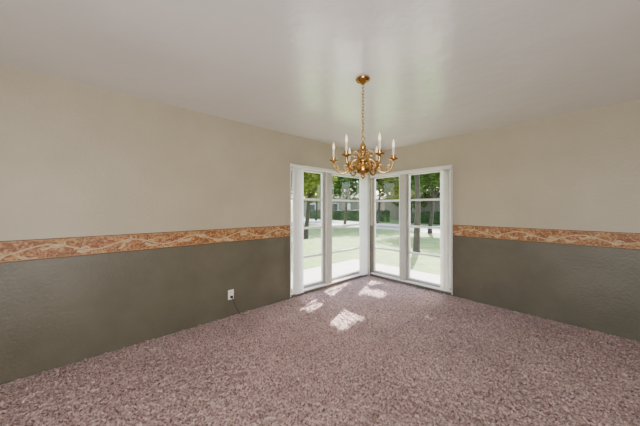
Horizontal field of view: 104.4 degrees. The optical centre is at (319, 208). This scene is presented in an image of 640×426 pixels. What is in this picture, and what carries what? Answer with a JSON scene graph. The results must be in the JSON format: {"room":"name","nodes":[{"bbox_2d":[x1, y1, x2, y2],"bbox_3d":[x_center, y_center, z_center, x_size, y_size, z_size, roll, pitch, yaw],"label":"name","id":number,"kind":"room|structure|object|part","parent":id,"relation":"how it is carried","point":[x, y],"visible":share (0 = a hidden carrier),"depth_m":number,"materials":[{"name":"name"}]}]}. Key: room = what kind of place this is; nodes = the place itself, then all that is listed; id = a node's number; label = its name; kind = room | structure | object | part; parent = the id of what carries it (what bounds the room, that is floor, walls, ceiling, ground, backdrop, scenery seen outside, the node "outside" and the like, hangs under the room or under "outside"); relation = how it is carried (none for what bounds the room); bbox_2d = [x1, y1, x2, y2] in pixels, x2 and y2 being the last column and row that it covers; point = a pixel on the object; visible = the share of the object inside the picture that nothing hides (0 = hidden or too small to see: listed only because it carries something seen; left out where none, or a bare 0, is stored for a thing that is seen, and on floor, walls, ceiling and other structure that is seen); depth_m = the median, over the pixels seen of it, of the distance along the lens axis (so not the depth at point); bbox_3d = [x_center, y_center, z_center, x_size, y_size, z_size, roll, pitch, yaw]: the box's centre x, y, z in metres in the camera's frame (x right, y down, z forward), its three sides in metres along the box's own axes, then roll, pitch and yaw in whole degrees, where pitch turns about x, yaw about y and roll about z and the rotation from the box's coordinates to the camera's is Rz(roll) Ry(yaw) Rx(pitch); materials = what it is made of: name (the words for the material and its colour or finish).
{"room":"dining room","nodes":[
{"label":"dining room","id":0,"kind":"room"},
{"bbox_2d":[0,64,367,384],"bbox_3d":[-1.548,0.120,2.794,6.960,2.440,0.160,0,0,-42],"label":"wall","id":1,"kind":"structure","parent":0,"point":[77,159],"depth_m":2.39,"materials":[{"name":"paint"}]},
{"bbox_2d":[0,225,289,263],"bbox_3d":[-2.254,0.333,2.043,4.886,0.170,0.002,0,0,-42],"label":"wallpaper border","id":2,"kind":"object","parent":1,"relation":"attached to","point":[50,248],"visible":1,"depth_m":2.37,"materials":[{"name":"paper"}]},
{"bbox_2d":[228,289,242,314],"bbox_3d":[-1.030,1.168,3.067,0.204,0.315,0.060,0,0,10],"label":"electrical outlet","id":3,"kind":"object","parent":1,"relation":"attached to","point":[230,292],"visible":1,"depth_m":3.07,"materials":[{"name":"plastic"}]},
{"bbox_3d":[-1.107,1.070,3.082,0.072,0.120,0.006,0,0,-42],"label":"plate","id":4,"kind":"part","parent":3,"relation":"part of","materials":[{"name":"plastic"}]},
{"bbox_2d":[291,168,322,289],"bbox_3d":[-0.210,0.315,3.998,0.680,1.850,0.034,0,0,-42],"label":"muntins","id":5,"kind":"object","parent":1,"relation":"attached to","point":[321,173],"visible":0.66,"depth_m":4.20,"materials":[{"name":"white paint"}]},
{"bbox_2d":[291,169,324,291],"bbox_3d":[-0.211,0.315,4.000,0.740,1.950,0.050,0,0,-42],"label":"frame","id":6,"kind":"object","parent":1,"relation":"attached to","point":[304,169],"visible":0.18,"depth_m":4.21,"materials":[{"name":"paint"}]},
{"bbox_2d":[290,163,357,296],"bbox_3d":[0.256,0.325,4.316,1.882,1.990,0.010,0,0,-42],"label":"trim","id":7,"kind":"structure","parent":1,"relation":"attached to","point":[290,163],"depth_m":3.68,"materials":[{"name":"white paint"}]},
{"bbox_2d":[291,274,359,294],"bbox_3d":[0.227,1.280,4.320,1.820,0.020,0.065,0,0,-42],"label":"trim","id":8,"kind":"structure","parent":1,"relation":"attached to","point":[355,275],"depth_m":4.21,"materials":[{"name":"white paint"}]},
{"bbox_2d":[325,172,331,283],"bbox_3d":[0.118,0.315,4.277,0.120,1.950,0.142,0,0,-42],"label":"trim","id":9,"kind":"structure","parent":1,"relation":"attached to","point":[328,176],"depth_m":4.21,"materials":[{"name":"paint"}]},
{"bbox_2d":[291,164,367,293],"bbox_3d":[0.259,0.310,4.255,1.820,1.920,0.082,0,0,-42],"label":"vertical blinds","id":10,"kind":"object","parent":1,"relation":"attached to","point":[297,170],"visible":0.87,"depth_m":3.73,"materials":[{"name":"white paint"}]},
{"bbox_2d":[332,174,358,278],"bbox_3d":[0.508,0.315,4.650,0.900,1.850,0.034,0,0,-42],"label":"muntins","id":11,"kind":"object","parent":1,"relation":"attached to","point":[337,251],"visible":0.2,"depth_m":4.60,"materials":[{"name":"white paint"}]},
{"bbox_2d":[332,173,358,280],"bbox_3d":[0.507,0.315,4.651,0.960,1.950,0.050,0,0,-42],"label":"frame","id":12,"kind":"object","parent":1,"relation":"attached to","point":[332,173],"visible":0.02,"depth_m":4.59,"materials":[{"name":"paint"}]},
{"bbox_2d":[1,276,629,384],"bbox_3d":[0.260,1.435,0.681,7.120,0.130,5.720,0,0,-42],"label":"floor slab","id":13,"kind":"structure","parent":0,"point":[372,276],"depth_m":2.67,"materials":[{"name":"concrete"}]},
{"bbox_2d":[0,0,639,152],"bbox_3d":[0.275,-1.175,0.999,7.570,0.150,6.170,0,0,-42],"label":"ceiling","id":14,"kind":"structure","parent":0,"point":[436,69],"depth_m":1.78,"materials":[{"name":"paint"}]},
{"bbox_2d":[329,75,397,178],"bbox_3d":[0.365,-0.673,2.107,0.568,0.854,0.535,0,0,-42],"label":"chandelier","id":15,"kind":"object","parent":14,"relation":"hanging from","point":[362,168],"visible":1,"depth_m":2.08,"materials":[{"name":"gold metal"}]},
{"bbox_3d":[0.365,-0.844,2.107,0.019,0.428,0.018,0,0,-18],"label":"hanging chain","id":16,"kind":"part","parent":15,"relation":"part of","materials":[{"name":"gold metal"}]},
{"bbox_2d":[0,276,639,425],"bbox_3d":[0.260,1.342,0.681,6.800,0.044,5.400,0,0,-42],"label":"floor","id":17,"kind":"structure","parent":0,"point":[366,350],"depth_m":2.04,"materials":[{"name":"carpet"}]},
{"bbox_2d":[368,99,639,341],"bbox_3d":[2.838,0.120,3.018,0.160,2.440,5.400,0,0,-42],"label":"wall","id":18,"kind":"structure","parent":0,"point":[579,170],"depth_m":2.99,"materials":[{"name":"paint"}]},
{"bbox_2d":[367,175,369,275],"bbox_3d":[0.963,0.340,4.930,0.050,2.000,0.050,0,0,-42],"label":"trim","id":19,"kind":"structure","parent":18,"relation":"attached to","point":[368,274],"depth_m":4.91,"materials":[{"name":"paint"}]},
{"bbox_2d":[373,175,399,277],"bbox_3d":[1.279,0.315,4.730,0.050,1.950,0.630,0,0,-42],"label":"frame","id":20,"kind":"object","parent":18,"relation":"attached to","point":[391,175],"visible":0.17,"depth_m":4.93,"materials":[{"name":"paint"}]},
{"bbox_2d":[374,175,399,276],"bbox_3d":[1.278,0.315,4.729,0.034,1.850,0.570,0,0,-42],"label":"muntins","id":21,"kind":"object","parent":18,"relation":"attached to","point":[375,200],"visible":0.69,"depth_m":4.79,"materials":[{"name":"white paint"}]},
{"bbox_2d":[400,174,406,280],"bbox_3d":[1.512,0.315,4.449,0.142,1.950,0.100,0,0,-42],"label":"trim","id":22,"kind":"structure","parent":18,"relation":"attached to","point":[403,177],"depth_m":4.40,"materials":[{"name":"paint"}]},
{"bbox_2d":[370,165,451,291],"bbox_3d":[1.494,0.310,4.304,0.084,1.920,1.490,0,0,-42],"label":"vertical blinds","id":23,"kind":"object","parent":18,"relation":"attached to","point":[444,170],"visible":1,"depth_m":3.83,"materials":[{"name":"white paint"}]},
{"bbox_2d":[371,272,450,292],"bbox_3d":[1.529,1.280,4.369,0.065,0.020,1.500,0,0,-42],"label":"trim","id":24,"kind":"structure","parent":18,"relation":"attached to","point":[382,275],"depth_m":4.31,"materials":[{"name":"white paint"}]},
{"bbox_2d":[375,165,452,294],"bbox_3d":[1.499,0.325,4.368,0.010,1.990,1.562,0,0,-42],"label":"trim","id":25,"kind":"structure","parent":18,"relation":"attached to","point":[445,165],"depth_m":3.79,"materials":[{"name":"white paint"}]},
{"bbox_2d":[407,170,450,289],"bbox_3d":[1.817,0.315,4.138,0.050,1.950,0.770,0,0,-42],"label":"frame","id":26,"kind":"object","parent":18,"relation":"attached to","point":[436,170],"visible":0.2,"depth_m":4.39,"materials":[{"name":"paint"}]},
{"bbox_2d":[408,169,450,287],"bbox_3d":[1.815,0.315,4.136,0.034,1.850,0.710,0,0,-42],"label":"muntins","id":27,"kind":"object","parent":18,"relation":"attached to","point":[409,199],"visible":0.72,"depth_m":4.23,"materials":[{"name":"white paint"}]},
{"bbox_2d":[453,225,639,249],"bbox_3d":[3.306,0.333,2.380,0.002,0.170,3.806,0,0,-42],"label":"wallpaper border","id":28,"kind":"object","parent":18,"relation":"attached to","point":[620,240],"visible":1,"depth_m":2.94,"materials":[{"name":"paper"}]},
{"label":"outside","id":29,"kind":"structure","parent":0,"visible":0},
{"bbox_2d":[291,221,439,232],"bbox_3d":[2.989,1.510,20.299,1.600,0.100,100.000,0,0,-42],"label":"sidewalk","id":30,"kind":"structure","parent":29,"point":[387,228],"depth_m":18.11,"materials":[{"name":"concrete"}]},
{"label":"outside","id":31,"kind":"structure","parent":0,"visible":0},
{"bbox_2d":[291,218,439,230],"bbox_3d":[5.582,1.550,22.651,5.400,0.100,100.000,0,0,-42],"label":"street","id":32,"kind":"structure","parent":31,"point":[310,220],"depth_m":24.80,"materials":[{"name":"grey asphalt"}]},
{"bbox_2d":[291,185,350,220],"bbox_3d":[0.139,-2.836,29.574,10.123,8.590,8.893,0,0,-42],"label":"street tree","id":33,"kind":"object","parent":32,"relation":"on","point":[335,185],"visible":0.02,"depth_m":29.90,"materials":[{"name":"green plant"}]},
{"bbox_2d":[376,176,423,223],"bbox_3d":[5.588,-1.944,21.885,6.848,6.807,7.131,0,0,-42],"label":"street tree","id":34,"kind":"object","parent":32,"relation":"on","point":[387,184],"visible":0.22,"depth_m":20.39,"materials":[{"name":"green plant"}]},
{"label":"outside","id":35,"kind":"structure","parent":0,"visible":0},
{"bbox_2d":[291,213,439,274],"bbox_3d":[1.656,1.510,19.090,100.000,0.100,100.000,0,0,-42],"label":"lawn","id":36,"kind":"structure","parent":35,"point":[343,238],"depth_m":9.28,"materials":[{"name":"green plant"}]},
{"bbox_2d":[291,170,338,238],"bbox_3d":[-0.806,-0.821,11.833,3.564,4.561,3.690,0,0,-37],"label":"street tree","id":37,"kind":"object","parent":36,"relation":"on","point":[312,181],"visible":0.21,"depth_m":11.46,"materials":[{"name":"green plant"}]},
{"bbox_2d":[304,199,383,215],"bbox_3d":[4.312,-0.001,44.447,8.000,2.919,14.000,0,0,-42],"label":"wall","id":38,"kind":"structure","parent":36,"relation":"on","point":[341,204],"depth_m":39.63,"materials":[{"name":"paint"}]},
{"bbox_2d":[310,204,337,209],"bbox_3d":[0.461,-0.160,42.709,0.040,1.200,7.200,0,0,-42],"label":"windows","id":39,"kind":"structure","parent":38,"relation":"in","point":[312,206],"depth_m":40.91,"materials":[{"name":"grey glass"}]},
{"bbox_2d":[332,192,383,199],"bbox_3d":[4.312,-2.260,44.447,9.200,1.600,15.200,0,0,-42],"label":"hip roof","id":40,"kind":"structure","parent":38,"relation":"on","point":[377,197],"depth_m":39.64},
{"bbox_2d":[310,209,390,221],"bbox_3d":[2.801,0.779,32.270,1.141,1.360,14.121,0,0,-42],"label":"hedge","id":41,"kind":"object","parent":36,"relation":"on","point":[337,214],"visible":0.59,"depth_m":30.73,"materials":[{"name":"green plant"}]},
{"bbox_2d":[332,175,380,226],"bbox_3d":[2.021,-1.703,20.074,5.932,6.324,5.606,0,0,-42],"label":"street tree","id":42,"kind":"object","parent":36,"relation":"on","point":[344,183],"visible":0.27,"depth_m":19.52,"materials":[{"name":"green plant"}]},
{"bbox_2d":[291,259,439,287],"bbox_3d":[-0.066,1.445,3.423,6.400,0.030,3.900,0,0,-42],"label":"patio","id":43,"kind":"structure","parent":36,"relation":"on","point":[311,275],"depth_m":5.63,"materials":[{"name":"concrete"}]},
{"bbox_2d":[384,196,439,219],"bbox_3d":[17.075,-0.001,30.372,8.000,2.919,16.000,0,0,-42],"label":"wall","id":44,"kind":"structure","parent":36,"relation":"on","point":[394,209],"depth_m":32.06,"materials":[{"name":"paint"}]},
{"bbox_2d":[386,181,439,207],"bbox_3d":[10.624,-2.716,30.546,8.053,8.351,9.714,0,0,3],"label":"street tree","id":45,"kind":"object","parent":36,"relation":"on","point":[424,193],"visible":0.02,"depth_m":28.30,"materials":[{"name":"green plant"}]},
{"bbox_2d":[412,174,420,252],"bbox_3d":[3.301,-1.904,7.934,4.673,6.726,4.729,0,0,-42],"label":"shade tree","id":46,"kind":"object","parent":36,"relation":"on","point":[416,238],"visible":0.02,"depth_m":8.05,"materials":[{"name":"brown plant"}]},
{"bbox_2d":[394,172,439,233],"bbox_3d":[6.866,-1.265,14.450,4.228,5.447,4.913,0,0,-42],"label":"street tree","id":47,"kind":"object","parent":36,"relation":"on","point":[431,178],"visible":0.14,"depth_m":14.36,"materials":[{"name":"green plant"}]},
{"bbox_2d":[410,211,439,223],"bbox_3d":[12.703,0.829,21.347,1.139,1.261,12.625,0,0,-42],"label":"hedge","id":48,"kind":"object","parent":36,"relation":"on","point":[425,215],"visible":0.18,"depth_m":23.66,"materials":[{"name":"green plant"}]}
]}

